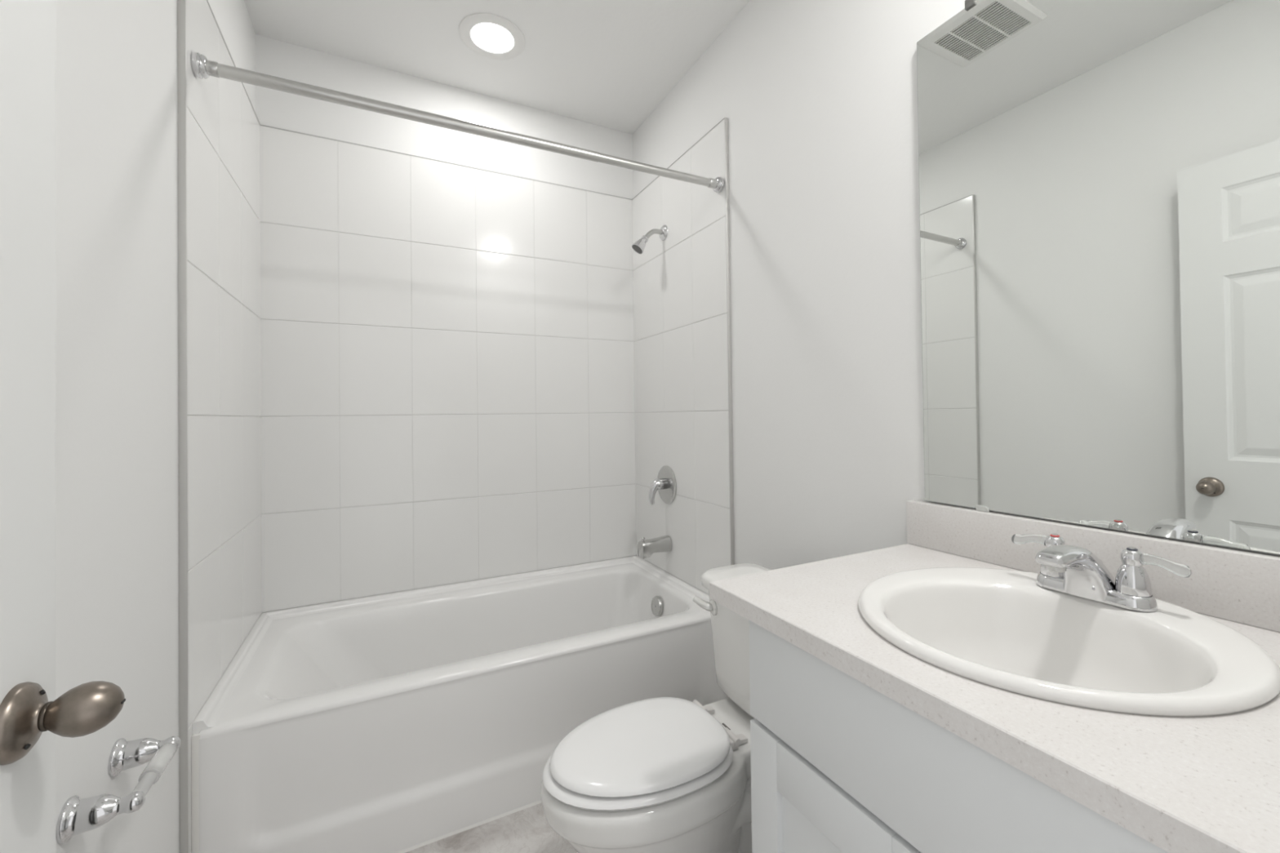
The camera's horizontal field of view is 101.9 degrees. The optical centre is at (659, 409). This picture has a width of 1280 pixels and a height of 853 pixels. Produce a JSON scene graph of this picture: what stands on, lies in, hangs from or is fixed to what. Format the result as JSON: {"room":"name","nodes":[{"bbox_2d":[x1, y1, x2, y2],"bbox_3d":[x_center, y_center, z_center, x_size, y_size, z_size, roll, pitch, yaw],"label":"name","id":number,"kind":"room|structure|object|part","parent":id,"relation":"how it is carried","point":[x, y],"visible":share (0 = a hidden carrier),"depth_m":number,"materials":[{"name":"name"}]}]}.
{"room":"bathroom","nodes":[
{"label":"bathroom","id":0,"kind":"room"},
{"bbox_2d":[55,0,262,852],"bbox_3d":[-0.925,-0.108,0.775,0.115,2.578,2.484,0,-1,-28],"label":"wall","id":1,"kind":"structure","parent":0,"point":[158,534],"depth_m":1.04,"materials":[{"name":"white paint"}]},
{"bbox_2d":[56,736,180,844],"bbox_3d":[-0.860,0.598,0.842,0.084,0.058,0.214,0,-1,-28],"label":"toilet paper holder","id":2,"kind":"object","parent":1,"relation":"attached to","point":[77,815],"visible":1,"depth_m":0.79,"materials":[{"name":"silver metal"}]},
{"bbox_3d":[-0.823,0.596,0.773,0.084,0.058,0.058,0,-1,-28],"label":"post","id":3,"kind":"part","parent":2,"relation":"part of","materials":[{"name":"silver metal"}]},
{"bbox_3d":[-0.896,0.599,0.911,0.084,0.058,0.058,0,-1,-28],"label":"post","id":4,"kind":"part","parent":2,"relation":"part of","materials":[{"name":"silver metal"}]},
{"bbox_3d":[-1.078,0.067,1.174,0.015,2.240,0.006,0,-1,-28],"label":"edge trim","id":5,"kind":"part","parent":1,"relation":"part of","materials":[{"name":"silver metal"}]},
{"bbox_3d":[-1.267,0.074,1.530,0.014,2.238,0.800,0,-1,-28],"label":"tile panel","id":6,"kind":"part","parent":1,"relation":"part of","materials":[{"name":"white tile"}]},
{"bbox_2d":[191,51,724,193],"bbox_3d":[-0.442,-0.825,1.578,1.498,0.062,0.055,0,-1,-27],"label":"shower curtain rod","id":7,"kind":"object","parent":1,"relation":"attached to","point":[202,68],"visible":1,"depth_m":1.45,"materials":[{"name":"silver metal"}]},
{"bbox_2d":[255,34,636,613],"bbox_3d":[-0.813,-0.093,2.288,1.727,2.578,0.113,0,-1,-28],"label":"wall","id":8,"kind":"structure","parent":0,"point":[447,345],"depth_m":2.16,"materials":[{"name":"white tile"}]},
{"bbox_2d":[404,802,577,852],"bbox_3d":[0.030,1.198,0.712,1.780,0.060,3.702,0,-1,-28],"label":"floor","id":9,"kind":"structure","parent":0,"point":[527,830],"depth_m":1.43,"materials":[{"name":"tile"}]},
{"bbox_2d":[191,555,728,852],"bbox_3d":[-0.590,0.958,1.880,1.499,0.462,0.785,0,-1,-28],"label":"bathtub","id":10,"kind":"object","parent":9,"relation":"on","point":[403,722],"visible":0.83,"depth_m":1.52,"materials":[{"name":"white ceramic"}]},
{"bbox_3d":[-0.011,0.833,2.192,0.026,0.081,0.080,0,-1,-28],"label":"overflow plate","id":11,"kind":"part","parent":10,"relation":"part of","materials":[{"name":"silver metal"}]},
{"bbox_2d":[540,563,770,852],"bbox_3d":[0.088,0.818,1.237,0.742,0.710,0.442,0,-1,-28],"label":"toilet","id":12,"kind":"object","parent":9,"relation":"on","point":[659,775],"visible":0.69,"depth_m":1.10,"materials":[{"name":"white ceramic"}]},
{"bbox_3d":[-0.050,0.773,1.165,0.422,0.018,0.322,0,-1,-28],"label":"seat","id":13,"kind":"part","parent":12,"relation":"part of","materials":[{"name":"white plastic"}]},
{"bbox_3d":[-0.045,0.750,1.168,0.402,0.022,0.307,0,-1,-28],"label":"lid","id":14,"kind":"part","parent":12,"relation":"part of","materials":[{"name":"white plastic"}]},
{"bbox_3d":[0.090,0.977,1.235,0.742,0.392,0.327,0,-1,-28],"label":"bowl","id":15,"kind":"part","parent":12,"relation":"part of","materials":[{"name":"white ceramic"}]},
{"bbox_3d":[0.130,0.543,1.432,0.078,0.045,0.036,-1,-1,23],"label":"flush lever","id":16,"kind":"part","parent":12,"relation":"part of","materials":[{"name":"silver metal"}]},
{"bbox_3d":[0.289,0.634,1.347,0.191,0.268,0.408,0,-1,-28],"label":"tank","id":17,"kind":"part","parent":12,"relation":"part of","materials":[{"name":"white ceramic"}]},
{"bbox_3d":[0.287,0.480,1.348,0.217,0.038,0.442,0,-1,-28],"label":"tank lid","id":18,"kind":"part","parent":12,"relation":"part of","materials":[{"name":"white ceramic"}]},
{"bbox_2d":[748,619,1168,852],"bbox_3d":[0.569,0.751,0.698,0.577,0.820,0.686,0,-1,-28],"label":"vanity cabinet","id":19,"kind":"object","parent":9,"relation":"on","point":[839,765],"visible":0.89,"depth_m":0.65,"materials":[{"name":"white paint"}]},
{"bbox_3d":[0.242,0.791,0.718,0.018,0.549,0.340,0,-1,-28],"label":"door","id":20,"kind":"part","parent":19,"relation":"part of","materials":[{"name":"white paint"}]},
{"bbox_2d":[709,543,1279,852],"bbox_3d":[0.534,0.326,0.745,0.581,0.030,0.792,0,-1,-28],"label":"countertop","id":21,"kind":"structure","parent":19,"relation":"on","point":[1203,784],"depth_m":0.51,"materials":[{"name":"stone"}]},
{"bbox_2d":[857,567,1279,716],"bbox_3d":[0.543,0.383,0.752,0.485,0.176,0.464,0,-1,-28],"label":"sink","id":22,"kind":"object","parent":21,"relation":"in","point":[1000,628],"visible":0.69,"depth_m":0.77,"materials":[{"name":"white ceramic"}]},
{"bbox_2d":[1011,533,1191,611],"bbox_3d":[0.667,0.251,0.825,0.187,0.088,0.186,-1,-1,11],"label":"faucet","id":23,"kind":"object","parent":22,"relation":"on","point":[1076,571],"visible":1,"depth_m":0.78,"materials":[{"name":"silver metal"}]},
{"bbox_3d":[0.643,0.227,0.900,0.018,0.023,0.055,0,-1,-32],"label":"lever","id":24,"kind":"part","parent":23,"relation":"part of","materials":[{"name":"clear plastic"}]},
{"bbox_3d":[0.663,0.246,0.868,0.041,0.067,0.041,0,-1,-28],"label":"handle","id":25,"kind":"part","parent":23,"relation":"part of","materials":[{"name":"silver metal"}]},
{"bbox_3d":[0.641,0.250,0.799,0.163,0.086,0.068,0,-1,-28],"label":"spout","id":26,"kind":"part","parent":23,"relation":"part of","materials":[{"name":"silver metal"}]},
{"bbox_3d":[0.687,0.285,0.823,0.054,0.020,0.155,0,-1,-28],"label":"plate","id":27,"kind":"part","parent":23,"relation":"part of","materials":[{"name":"silver metal"}]},
{"bbox_3d":[0.710,0.244,0.778,0.041,0.067,0.041,0,-1,-28],"label":"handle","id":28,"kind":"part","parent":23,"relation":"part of","materials":[{"name":"silver metal"}]},
{"bbox_3d":[0.726,0.224,0.744,0.018,0.023,0.055,0,-1,-24],"label":"lever","id":29,"kind":"part","parent":23,"relation":"part of","materials":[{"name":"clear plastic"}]},
{"bbox_2d":[244,0,749,134],"bbox_3d":[-0.259,-1.441,1.223,1.780,0.080,2.612,0,-1,-28],"label":"ceiling","id":30,"kind":"structure","parent":0,"point":[609,64],"depth_m":1.96,"materials":[{"name":"white paint"}]},
{"bbox_2d":[458,13,524,59],"bbox_3d":[-0.623,-1.385,1.938,0.236,0.008,0.236,0,-1,-28],"label":"recessed light","id":31,"kind":"object","parent":30,"relation":"in","point":[491,36],"visible":1,"depth_m":1.93,"materials":[{"name":"white plastic"}]},
{"bbox_2d":[471,22,512,52],"bbox_3d":[-0.623,-1.385,1.938,0.147,0.005,0.147,-1,-1,14],"label":"diffuser","id":32,"kind":"object","parent":31,"relation":"attached to","point":[486,37],"depth_m":1.93,"materials":[{"name":"white plastic"}]},
{"bbox_2d":[631,0,1279,595],"bbox_3d":[0.500,-0.118,1.529,0.114,2.578,2.484,0,-1,-28],"label":"wall","id":33,"kind":"structure","parent":0,"point":[778,340],"depth_m":1.62,"materials":[{"name":"white paint"}]},
{"bbox_2d":[631,225,667,253],"bbox_3d":[-0.047,-0.745,2.268,0.156,0.142,0.068,0,-1,-28],"label":"showerhead","id":34,"kind":"object","parent":33,"relation":"attached to","point":[638,246],"visible":1,"depth_m":2.26,"materials":[{"name":"silver metal"}]},
{"bbox_3d":[-0.024,-0.767,2.281,0.095,0.055,0.021,0,-1,-28],"label":"shower arm","id":35,"kind":"part","parent":34,"relation":"part of","materials":[{"name":"silver metal"}]},
{"bbox_2d":[637,535,671,559],"bbox_3d":[-0.021,0.595,2.253,0.140,0.089,0.068,0,-1,-28],"label":"tub spout","id":36,"kind":"object","parent":33,"relation":"attached to","point":[646,548],"visible":1,"depth_m":2.23,"materials":[{"name":"silver metal"}]},
{"bbox_2d":[648,465,676,504],"bbox_3d":[-0.004,0.334,2.272,0.090,0.169,0.169,0,-1,-28],"label":"shower valve","id":37,"kind":"object","parent":33,"relation":"attached to","point":[666,483],"visible":1,"depth_m":2.25,"materials":[{"name":"silver metal"}]},
{"bbox_3d":[-0.016,0.360,2.266,0.064,0.109,0.049,0,-1,-28],"label":"lever","id":38,"kind":"part","parent":37,"relation":"part of","materials":[{"name":"silver metal"}]},
{"bbox_3d":[0.018,0.329,2.284,0.024,0.048,0.048,0,-1,-28],"label":"valve stem","id":39,"kind":"part","parent":37,"relation":"part of","materials":[{"name":"silver metal"}]},
{"bbox_3d":[0.071,0.065,2.238,0.013,2.238,0.800,0,-1,-28],"label":"tile panel","id":40,"kind":"part","parent":33,"relation":"part of","materials":[{"name":"white tile"}]},
{"bbox_3d":[0.259,0.058,1.881,0.014,2.240,0.006,0,-1,-28],"label":"edge trim","id":41,"kind":"part","parent":33,"relation":"part of","materials":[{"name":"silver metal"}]},
{"bbox_2d":[906,499,1279,632],"bbox_3d":[0.781,0.260,0.877,0.032,0.100,0.794,0,-1,-28],"label":"backsplash","id":42,"kind":"structure","parent":33,"relation":"attached to","point":[1237,585],"depth_m":0.84,"materials":[{"name":"stone"}]},
{"bbox_2d":[916,0,1279,555],"bbox_3d":[0.790,-0.333,0.869,0.016,1.084,0.767,0,-1,-28],"label":"mirror","id":43,"kind":"object","parent":33,"relation":"attached to","point":[1100,180],"visible":1,"depth_m":0.90,"materials":[{"name":"silver mirror"}]},
{"bbox_3d":[0.343,-0.132,0.103,1.527,2.578,0.110,0,-1,-28],"label":"wall","id":44,"kind":"structure","parent":0,"visible":0},
{"bbox_2d":[0,0,125,852],"bbox_3d":[-0.451,0.159,0.188,0.172,1.994,0.759,0,-1,-28],"label":"door","id":45,"kind":"structure","parent":44,"relation":"in","point":[31,716],"depth_m":0.48,"materials":[{"name":"white paint"}]},
{"bbox_3d":[-0.575,0.284,0.474,0.020,0.066,0.066,0,-1,-28],"label":"knob","id":46,"kind":"part","parent":45,"relation":"part of","materials":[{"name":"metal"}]}
]}

